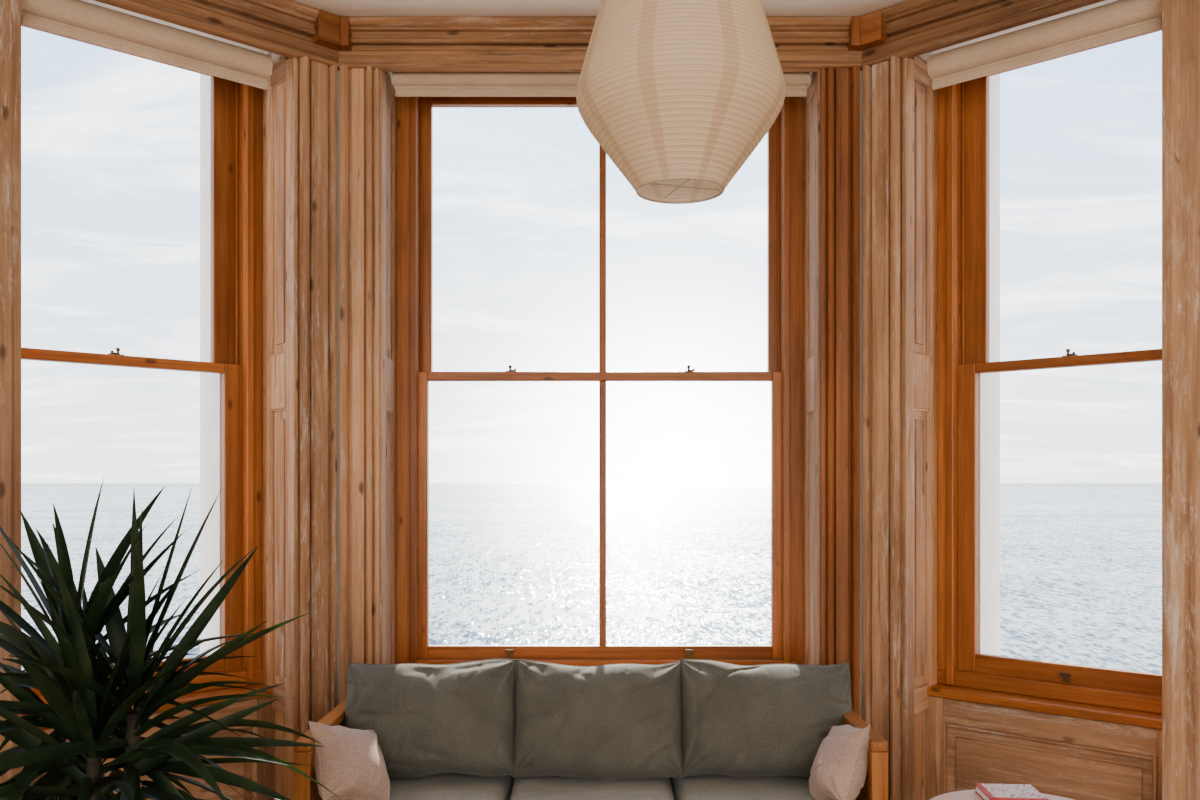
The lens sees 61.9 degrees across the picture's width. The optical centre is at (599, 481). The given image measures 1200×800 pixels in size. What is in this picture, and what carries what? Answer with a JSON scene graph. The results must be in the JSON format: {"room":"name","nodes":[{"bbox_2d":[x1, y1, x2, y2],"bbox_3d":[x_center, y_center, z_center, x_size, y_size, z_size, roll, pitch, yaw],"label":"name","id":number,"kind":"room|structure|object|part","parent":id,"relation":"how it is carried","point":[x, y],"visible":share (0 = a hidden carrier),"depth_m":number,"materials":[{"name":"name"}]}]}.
{"room":"living room","nodes":[
{"label":"living room","id":0,"kind":"room"},
{"bbox_2d":[81,0,337,704],"bbox_3d":[-1.766,-0.192,3.845,1.384,3.383,1.411,0,0,0],"label":"wall","id":1,"kind":"structure","parent":0,"point":[274,56],"depth_m":4.09,"materials":[{"name":"paint"}]},
{"bbox_2d":[0,0,20,799],"bbox_3d":[-2.025,-0.096,3.252,0.196,3.192,0.189,0,0,0],"label":"trim","id":2,"kind":"structure","parent":1,"relation":"attached to","point":[10,10],"depth_m":3.30,"materials":[{"name":"brown wood"}]},
{"bbox_2d":[21,24,298,799],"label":"window","id":3,"kind":"structure","parent":1,"relation":"in","point":[255,131],"depth_m":4.14,"materials":[{"name":"brown wood"}]},
{"bbox_3d":[-1.882,-1.097,3.930,0.933,1.283,0.040,0,0,-41],"label":"sash","id":4,"kind":"part","parent":3,"relation":"part of","materials":[{"name":"brown wood"}]},
{"bbox_3d":[-1.847,0.155,3.891,0.933,1.290,0.040,0,0,-41],"label":"sash","id":5,"kind":"part","parent":3,"relation":"part of","materials":[{"name":"brown wood"}]},
{"bbox_2d":[21,0,272,89],"bbox_3d":[-1.655,-1.651,3.700,0.722,0.187,0.655,0,0,0],"label":"roller blind","id":6,"kind":"object","parent":3,"relation":"attached to","point":[76,19],"visible":0.86,"depth_m":3.65,"materials":[{"name":"beige fabric"}]},
{"bbox_3d":[-1.836,0.833,3.893,1.085,0.098,0.300,0,0,-41],"label":"sill","id":7,"kind":"part","parent":3,"relation":"part of","materials":[{"name":"brown wood"}]},
{"bbox_3d":[-1.728,1.192,3.832,1.005,0.616,0.054,0,0,-41],"label":"apron panel","id":8,"kind":"part","parent":3,"relation":"part of","materials":[{"name":"brown wood"}]},
{"bbox_3d":[-1.856,-0.463,3.901,1.105,2.605,0.171,0,0,-41],"label":"frame","id":9,"kind":"part","parent":3,"relation":"part of","materials":[{"name":"brown wood"}]},
{"bbox_3d":[-1.306,-0.122,4.095,0.028,3.245,0.300,0,0,-41],"label":"reveal panel","id":10,"kind":"part","parent":3,"relation":"part of","materials":[{"name":"brown wood"}]},
{"bbox_2d":[95,0,338,69],"bbox_3d":[-1.608,-1.784,3.609,1.112,0.193,1.016,0,0,0],"label":"trim","id":11,"kind":"structure","parent":1,"relation":"attached to","point":[285,28],"depth_m":3.84,"materials":[{"name":"brown wood"}]},
{"bbox_2d":[299,56,336,737],"bbox_3d":[-1.138,-0.096,4.035,0.138,3.192,0.125,0,0,0],"label":"trim","id":12,"kind":"structure","parent":1,"relation":"attached to","point":[317,81],"depth_m":4.02,"materials":[{"name":"brown wood"}]},
{"bbox_2d":[312,9,352,50],"bbox_3d":[-1.090,-1.821,4.044,0.153,0.118,0.136,0,0,0],"label":"trim","id":13,"kind":"structure","parent":1,"relation":"attached to","point":[332,31],"depth_m":4.02,"materials":[{"name":"brown wood"}]},
{"bbox_2d":[292,0,907,16],"bbox_3d":[0.000,-1.943,0.725,6.600,0.120,7.650,0,0,0],"label":"ceiling","id":14,"kind":"structure","parent":0,"point":[351,8],"depth_m":3.98,"materials":[{"name":"paint"}]},
{"bbox_2d":[576,0,785,203],"bbox_3d":[0.176,-1.260,2.200,0.457,1.244,0.457,0,0,0],"label":"pendant lamp","id":15,"kind":"object","parent":14,"relation":"hanging from","point":[678,95],"visible":1,"depth_m":2.05,"materials":[{"name":"paper"}]},
{"bbox_2d":[338,70,861,717],"bbox_3d":[0.000,-0.192,4.325,2.489,3.383,0.450,0,0,0],"label":"wall","id":16,"kind":"structure","parent":0,"point":[390,73],"depth_m":4.10,"materials":[{"name":"paint"}]},
{"bbox_2d":[340,66,379,702],"bbox_3d":[-0.980,-0.096,4.087,0.156,3.192,0.050,0,0,0],"label":"trim","id":17,"kind":"structure","parent":16,"relation":"attached to","point":[359,87],"depth_m":4.08,"materials":[{"name":"brown wood"}]},
{"bbox_2d":[380,70,819,665],"bbox_3d":[0.000,-0.133,4.350,1.814,3.265,0.500,0,0,0],"label":"window","id":18,"kind":"structure","parent":16,"relation":"in","point":[406,123],"depth_m":4.40,"materials":[{"name":"brown wood"}]},
{"bbox_3d":[-0.900,-0.122,4.250,0.014,3.245,0.300,0,0,0],"label":"reveal panel","id":19,"kind":"part","parent":18,"relation":"part of","materials":[{"name":"brown wood"}]},
{"bbox_3d":[0.000,0.833,4.450,1.810,0.098,0.300,0,0,0],"label":"sill","id":20,"kind":"part","parent":18,"relation":"part of","materials":[{"name":"brown wood"}]},
{"bbox_3d":[0.000,0.155,4.456,1.638,1.290,0.040,0,0,0],"label":"sash","id":21,"kind":"part","parent":18,"relation":"part of","materials":[{"name":"brown wood"}]},
{"bbox_3d":[0.000,-1.097,4.508,1.638,1.283,0.040,0,0,0],"label":"sash","id":22,"kind":"part","parent":18,"relation":"part of","materials":[{"name":"brown wood"}]},
{"bbox_2d":[392,72,809,96],"bbox_3d":[0.004,-1.677,4.185,1.740,0.137,0.072,0,0,0],"label":"roller blind","id":23,"kind":"object","parent":18,"relation":"attached to","point":[405,84],"visible":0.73,"depth_m":4.16,"materials":[{"name":"beige fabric"}]},
{"bbox_3d":[0.900,-0.122,4.250,0.014,3.245,0.300,0,0,0],"label":"reveal panel","id":24,"kind":"part","parent":18,"relation":"part of","materials":[{"name":"brown wood"}]},
{"bbox_2d":[338,17,861,71],"bbox_3d":[0.000,-1.784,4.079,2.161,0.193,0.078,0,0,0],"label":"trim","id":25,"kind":"structure","parent":16,"relation":"attached to","point":[388,44],"depth_m":4.08,"materials":[{"name":"brown wood"}]},
{"bbox_2d":[820,66,859,716],"bbox_3d":[0.980,-0.096,4.087,0.156,3.192,0.050,0,0,0],"label":"trim","id":26,"kind":"structure","parent":16,"relation":"attached to","point":[839,87],"depth_m":4.08,"materials":[{"name":"brown wood"}]},
{"bbox_2d":[200,74,999,655],"bbox_3d":[-0.019,-0.100,4.115,5.360,4.200,1.410,0,0,0],"label":"wall","id":27,"kind":"structure","parent":0,"point":[210,383],"depth_m":4.33,"materials":[{"name":"white paint"}]},
{"bbox_2d":[862,0,1118,718],"bbox_3d":[1.747,-0.192,3.861,1.347,3.383,1.378,0,0,0],"label":"wall","id":28,"kind":"structure","parent":0,"point":[923,56],"depth_m":4.10,"materials":[{"name":"paint"}]},
{"bbox_2d":[847,9,887,50],"bbox_3d":[1.090,-1.821,4.044,0.153,0.118,0.136,0,0,0],"label":"trim","id":29,"kind":"structure","parent":28,"relation":"attached to","point":[867,31],"depth_m":4.02,"materials":[{"name":"brown wood"}]},
{"bbox_2d":[863,56,900,799],"bbox_3d":[1.138,-0.096,4.035,0.138,3.192,0.125,0,0,0],"label":"trim","id":30,"kind":"structure","parent":28,"relation":"attached to","point":[881,81],"depth_m":4.02,"materials":[{"name":"brown wood"}]},
{"bbox_2d":[861,0,1104,69],"bbox_3d":[1.608,-1.784,3.609,1.112,0.193,1.016,0,0,0],"label":"trim","id":31,"kind":"structure","parent":28,"relation":"attached to","point":[914,28],"depth_m":3.84,"materials":[{"name":"brown wood"}]},
{"bbox_2d":[901,29,1161,799],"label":"window","id":32,"kind":"structure","parent":28,"relation":"in","point":[969,717],"depth_m":4.08,"materials":[{"name":"brown wood"}]},
{"bbox_3d":[1.306,-0.122,4.095,0.028,3.245,0.300,0,0,41],"label":"reveal panel","id":33,"kind":"part","parent":32,"relation":"part of","materials":[{"name":"brown wood"}]},
{"bbox_3d":[1.837,-0.463,3.918,1.055,2.605,0.171,0,0,41],"label":"frame","id":34,"kind":"part","parent":32,"relation":"part of","materials":[{"name":"brown wood"}]},
{"bbox_3d":[1.710,1.192,3.849,0.955,0.616,0.054,0,0,41],"label":"apron panel","id":35,"kind":"part","parent":32,"relation":"part of","materials":[{"name":"brown wood"}]},
{"bbox_2d":[927,0,1161,89],"bbox_3d":[1.636,-1.651,3.716,0.685,0.187,0.622,0,0,0],"label":"roller blind","id":36,"kind":"object","parent":32,"relation":"attached to","point":[1121,19],"visible":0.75,"depth_m":3.67,"materials":[{"name":"beige fabric"}]},
{"bbox_3d":[1.817,0.833,3.910,1.035,0.098,0.300,0,0,41],"label":"sill","id":37,"kind":"part","parent":32,"relation":"part of","materials":[{"name":"brown wood"}]},
{"bbox_3d":[1.829,0.155,3.908,0.883,1.290,0.040,0,0,41],"label":"sash","id":38,"kind":"part","parent":32,"relation":"part of","materials":[{"name":"brown wood"}]},
{"bbox_3d":[1.863,-1.097,3.947,0.883,1.283,0.040,0,0,41],"label":"sash","id":39,"kind":"part","parent":32,"relation":"part of","materials":[{"name":"brown wood"}]},
{"bbox_2d":[1162,0,1199,799],"bbox_3d":[1.987,-0.096,3.285,0.196,3.192,0.189,0,0,0],"label":"trim","id":40,"kind":"structure","parent":28,"relation":"attached to","point":[1180,18],"depth_m":3.32,"materials":[{"name":"brown wood"}]},
{"bbox_3d":[0.000,1.560,0.725,6.600,0.120,7.650,0,0,0],"label":"floor","id":41,"kind":"structure","parent":0,"visible":0},
{"bbox_2d":[0,478,340,799],"bbox_3d":[-1.234,0.741,2.426,1.193,1.518,1.035,0,0,0],"label":"yucca","id":42,"kind":"object","parent":41,"relation":"on","point":[71,673],"visible":1,"depth_m":2.41,"materials":[{"name":"plant"}]},
{"bbox_3d":[-1.286,0.863,2.521,0.052,0.718,0.101,0,0,41],"label":"stem","id":43,"kind":"part","parent":42,"relation":"part of","materials":[{"name":"plant"}]},
{"bbox_3d":[-1.227,0.937,2.418,0.052,0.572,0.120,0,0,-22],"label":"stem","id":44,"kind":"part","parent":42,"relation":"part of","materials":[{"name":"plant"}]},
{"bbox_3d":[-1.165,0.893,2.476,0.121,0.659,0.052,0,0,43],"label":"stem","id":45,"kind":"part","parent":42,"relation":"part of","materials":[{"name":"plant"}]},
{"bbox_2d":[294,698,887,799],"bbox_3d":[-0.030,1.170,3.655,1.970,0.660,0.690,0,0,0],"label":"sofa","id":46,"kind":"object","parent":41,"relation":"on","point":[875,787],"visible":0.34,"depth_m":3.31,"materials":[{"name":"brown wood"}]},
{"bbox_3d":[-0.988,1.198,3.337,0.055,0.605,0.055,0,0,0],"label":"leg","id":47,"kind":"part","parent":46,"relation":"part of","materials":[{"name":"brown wood"}]},
{"bbox_3d":[-0.988,1.097,3.655,0.027,0.405,0.580,0,0,0],"label":"panel","id":48,"kind":"part","parent":46,"relation":"part of","materials":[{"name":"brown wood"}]},
{"bbox_2d":[389,773,513,799],"bbox_3d":[-0.644,1.183,3.635,0.618,0.160,0.647,0,0,0],"label":"seat cushion","id":49,"kind":"object","parent":46,"relation":"on","point":[444,786],"visible":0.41,"depth_m":3.63,"materials":[{"name":"grey fabric"}]},
{"bbox_2d":[308,721,389,799],"bbox_3d":[-0.861,0.968,3.431,0.319,0.413,0.379,0,0,37],"label":"throw pillow","id":50,"kind":"object","parent":49,"relation":"on","point":[351,764],"visible":0.98,"depth_m":3.36,"materials":[{"name":"fabric"}]},
{"bbox_2d":[345,659,516,777],"bbox_3d":[-0.642,0.892,3.780,0.671,0.540,0.461,0,0,0],"label":"cushion","id":51,"kind":"object","parent":49,"relation":"on","point":[426,719],"visible":0.84,"depth_m":3.68,"materials":[{"name":"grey fabric"}]},
{"bbox_2d":[510,776,674,799],"bbox_3d":[-0.031,1.183,3.637,0.621,0.162,0.651,0,0,0],"label":"seat cushion","id":52,"kind":"object","parent":46,"relation":"on","point":[542,787],"visible":0.69,"depth_m":3.61,"materials":[{"name":"grey fabric"}]},
{"bbox_2d":[511,659,683,779],"bbox_3d":[-0.005,0.898,3.788,0.653,0.549,0.481,0,0,0],"label":"cushion","id":53,"kind":"object","parent":52,"relation":"on","point":[610,721],"visible":1,"depth_m":3.67,"materials":[{"name":"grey fabric"}]},
{"bbox_2d":[670,774,814,799],"bbox_3d":[0.585,1.183,3.633,0.620,0.160,0.649,0,0,0],"label":"seat cushion","id":54,"kind":"object","parent":46,"relation":"on","point":[705,786],"visible":0.5,"depth_m":3.62,"materials":[{"name":"grey fabric"}]},
{"bbox_2d":[680,659,851,777],"bbox_3d":[0.629,0.898,3.790,0.668,0.534,0.448,0,0,0],"label":"cushion","id":55,"kind":"object","parent":54,"relation":"on","point":[765,720],"visible":0.92,"depth_m":3.68,"materials":[{"name":"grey fabric"}]},
{"bbox_2d":[809,724,870,799],"bbox_3d":[0.825,0.967,3.430,0.262,0.376,0.342,0,0,-12],"label":"throw pillow","id":56,"kind":"object","parent":54,"relation":"on","point":[838,771],"visible":1,"depth_m":3.34,"materials":[{"name":"fabric"}]},
{"bbox_3d":[0.927,1.097,3.655,0.027,0.405,0.580,0,0,0],"label":"panel","id":57,"kind":"part","parent":46,"relation":"part of","materials":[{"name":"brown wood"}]},
{"bbox_3d":[0.927,1.198,3.337,0.055,0.605,0.055,0,0,0],"label":"leg","id":58,"kind":"part","parent":46,"relation":"part of","materials":[{"name":"brown wood"}]},
{"bbox_2d":[930,789,1073,799],"bbox_3d":[1.262,1.248,2.950,0.600,0.505,0.600,0,0,0],"label":"side table","id":59,"kind":"object","parent":41,"relation":"on","point":[965,794],"visible":0.5,"depth_m":3.16,"materials":[{"name":"paint"}]},
{"bbox_2d":[975,783,1048,799],"bbox_3d":[1.285,0.981,3.127,0.186,0.029,0.166,0,0,0],"label":"book","id":60,"kind":"object","parent":59,"relation":"on","point":[985,791],"visible":1,"depth_m":3.12,"materials":[{"name":"white paper"}]},
{"label":"outside","id":61,"kind":"structure","parent":0,"visible":0},
{"bbox_2d":[21,483,1161,673],"bbox_3d":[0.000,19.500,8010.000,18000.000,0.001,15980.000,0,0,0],"label":"sea","id":62,"kind":"structure","parent":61,"point":[510,563],"depth_m":254.93,"materials":[{"name":"grey liquid"}]}
]}

